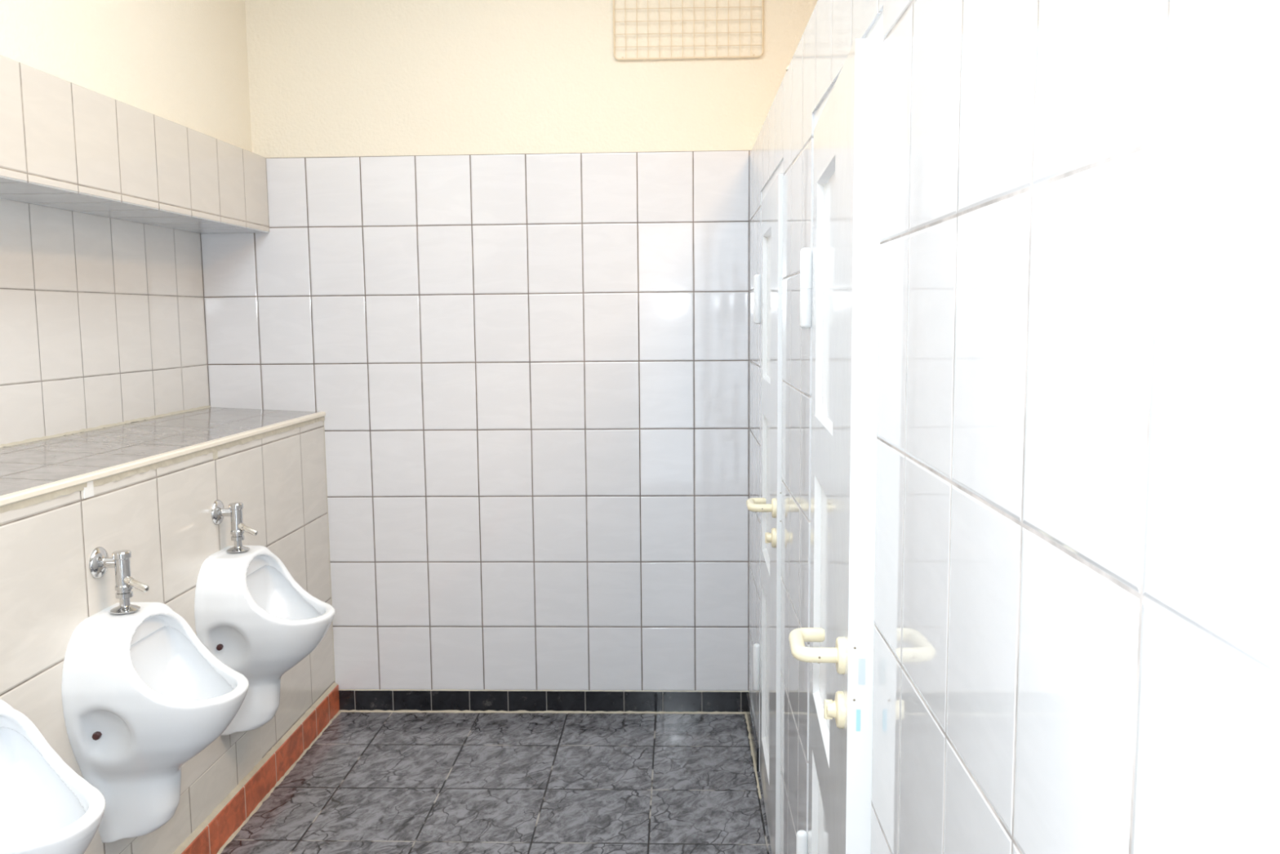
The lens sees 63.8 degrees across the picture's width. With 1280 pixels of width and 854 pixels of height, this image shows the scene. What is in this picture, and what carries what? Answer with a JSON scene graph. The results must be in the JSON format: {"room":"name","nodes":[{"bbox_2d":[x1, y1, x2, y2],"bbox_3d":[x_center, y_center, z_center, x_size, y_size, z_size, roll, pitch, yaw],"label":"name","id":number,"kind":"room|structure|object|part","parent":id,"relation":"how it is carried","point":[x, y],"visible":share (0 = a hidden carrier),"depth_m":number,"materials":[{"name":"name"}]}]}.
{"room":"public restroom","nodes":[
{"label":"public restroom","id":0,"kind":"room"},
{"bbox_2d":[0,0,335,853],"bbox_3d":[-1.663,-0.177,1.127,0.794,2.930,5.355,0,6,2],"label":"wall","id":1,"kind":"structure","parent":0,"point":[126,132],"depth_m":2.86,"materials":[{"name":"white tile"}]},
{"bbox_2d":[0,698,106,853],"bbox_3d":[-1.086,0.747,1.760,0.322,0.537,0.335,0,6,2],"label":"urinal","id":2,"kind":"object","parent":1,"relation":"attached to","point":[46,807],"visible":1,"depth_m":1.86,"materials":[{"name":"white ceramic"}]},
{"bbox_2d":[61,601,248,842],"bbox_3d":[-1.064,0.683,2.361,0.322,0.537,0.335,0,6,2],"label":"urinal","id":3,"kind":"object","parent":1,"relation":"attached to","point":[143,695],"visible":0.97,"depth_m":2.27,"materials":[{"name":"white ceramic"}]},
{"bbox_2d":[88,546,149,613],"bbox_3d":[-1.167,0.344,2.329,0.119,0.147,0.072,0,6,2],"label":"valve","id":4,"kind":"object","parent":3,"relation":"attached to","point":[100,561],"visible":1,"depth_m":2.31,"materials":[{"name":"silver metal"}]},
{"bbox_3d":[-1.137,0.354,2.321,0.059,0.037,0.019,1,6,10],"label":"valve lever","id":5,"kind":"part","parent":4,"relation":"part of","materials":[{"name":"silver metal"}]},
{"bbox_3d":[-1.273,0.234,1.155,0.020,0.017,5.352,0,6,2],"label":"ledge edge trim","id":6,"kind":"part","parent":1,"relation":"part of","materials":[{"name":"beige tile"}]},
{"bbox_2d":[173,682,341,853],"bbox_3d":[-1.252,1.310,1.264,0.036,0.121,5.343,0,6,2],"label":"baseboard","id":7,"kind":"structure","parent":1,"relation":"attached to","point":[219,828],"depth_m":3.19,"materials":[{"name":"tile"}]},
{"bbox_2d":[194,545,334,735],"bbox_3d":[-1.042,0.619,2.962,0.322,0.537,0.335,0,6,2],"label":"urinal","id":8,"kind":"object","parent":1,"relation":"attached to","point":[251,613],"visible":0.84,"depth_m":2.86,"materials":[{"name":"white ceramic"}]},
{"bbox_2d":[211,499,257,552],"bbox_3d":[-1.145,0.280,2.930,0.119,0.147,0.072,0,6,2],"label":"valve","id":9,"kind":"object","parent":8,"relation":"attached to","point":[234,510],"visible":1,"depth_m":2.92,"materials":[{"name":"silver metal"}]},
{"bbox_3d":[-1.115,0.290,2.922,0.059,0.037,0.019,1,6,10],"label":"valve lever","id":10,"kind":"part","parent":9,"relation":"part of","materials":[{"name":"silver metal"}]},
{"bbox_2d":[220,711,771,853],"bbox_3d":[-0.194,1.405,1.290,3.700,0.100,5.652,0,6,2],"label":"floor","id":11,"kind":"structure","parent":0,"point":[371,782],"depth_m":3.27,"materials":[{"name":"tile"}]},
{"bbox_2d":[200,0,817,690],"bbox_3d":[-0.110,-0.434,3.834,3.700,3.020,0.200,0,6,2],"label":"wall","id":12,"kind":"structure","parent":0,"point":[504,256],"depth_m":3.75,"materials":[{"name":"white tile"}]},
{"bbox_2d":[338,688,748,713],"bbox_3d":[-0.377,1.037,3.891,1.572,0.086,0.017,0,6,2],"label":"baseboard","id":13,"kind":"structure","parent":12,"relation":"attached to","point":[398,700],"depth_m":3.89,"materials":[{"name":"black tile"}]},
{"bbox_2d":[612,0,763,60],"bbox_3d":[0.168,-1.456,3.609,0.529,0.322,0.016,0,6,2],"label":"air vent","id":14,"kind":"object","parent":12,"relation":"in","point":[613,1],"visible":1,"depth_m":3.61,"materials":[{"name":"beige metal"}]},
{"bbox_2d":[748,0,1279,853],"bbox_3d":[0.349,0.332,1.105,0.104,2.064,5.352,0,6,2],"label":"wall","id":15,"kind":"structure","parent":0,"point":[1077,638],"depth_m":0.69,"materials":[{"name":"white tile"}]},
{"bbox_2d":[744,692,761,799],"bbox_3d":[0.302,1.320,1.208,0.017,0.082,5.343,0,6,2],"label":"baseboard","id":16,"kind":"structure","parent":15,"relation":"attached to","point":[754,747],"depth_m":3.53,"materials":[{"name":"black tile"}]},
{"bbox_2d":[746,160,782,853],"bbox_3d":[0.374,0.236,2.940,0.171,1.866,0.700,0,6,2],"label":"door","id":17,"kind":"structure","parent":15,"relation":"in","point":[768,286],"depth_m":2.81,"materials":[{"name":"white paint"}]},
{"bbox_3d":[0.315,0.204,2.686,0.072,0.051,0.128,0,6,3],"label":"handle","id":18,"kind":"part","parent":17,"relation":"part of","materials":[{"name":"beige plastic"}]},
{"bbox_3d":[0.336,0.286,2.655,0.026,0.051,0.051,0,6,3],"label":"lock knob","id":19,"kind":"part","parent":17,"relation":"part of","materials":[{"name":"beige plastic"}]},
{"bbox_3d":[0.416,0.237,2.930,0.086,1.866,0.684,0,6,2],"label":"frame","id":20,"kind":"part","parent":17,"relation":"part of","materials":[{"name":"white paint"}]},
{"bbox_2d":[788,9,883,853],"bbox_3d":[0.319,0.366,1.726,0.190,1.866,0.700,0,6,2],"label":"door","id":21,"kind":"structure","parent":15,"relation":"in","point":[839,288],"depth_m":1.42,"materials":[{"name":"white paint"}]},
{"bbox_3d":[0.251,0.314,1.472,0.072,0.051,0.128,0,6,5],"label":"handle","id":22,"kind":"part","parent":21,"relation":"part of","materials":[{"name":"beige plastic"}]},
{"bbox_3d":[0.271,0.395,1.440,0.026,0.051,0.051,0,6,5],"label":"lock knob","id":23,"kind":"part","parent":21,"relation":"part of","materials":[{"name":"beige plastic"}]},
{"bbox_3d":[0.371,0.366,1.716,0.086,1.866,0.684,0,6,2],"label":"frame","id":24,"kind":"part","parent":21,"relation":"part of","materials":[{"name":"white paint"}]},
{"bbox_3d":[0.297,0.327,1.378,0.009,0.036,0.002,0,6,5],"label":"latch plate","id":25,"kind":"part","parent":21,"relation":"part of","materials":[{"name":"silver metal"}]}
]}

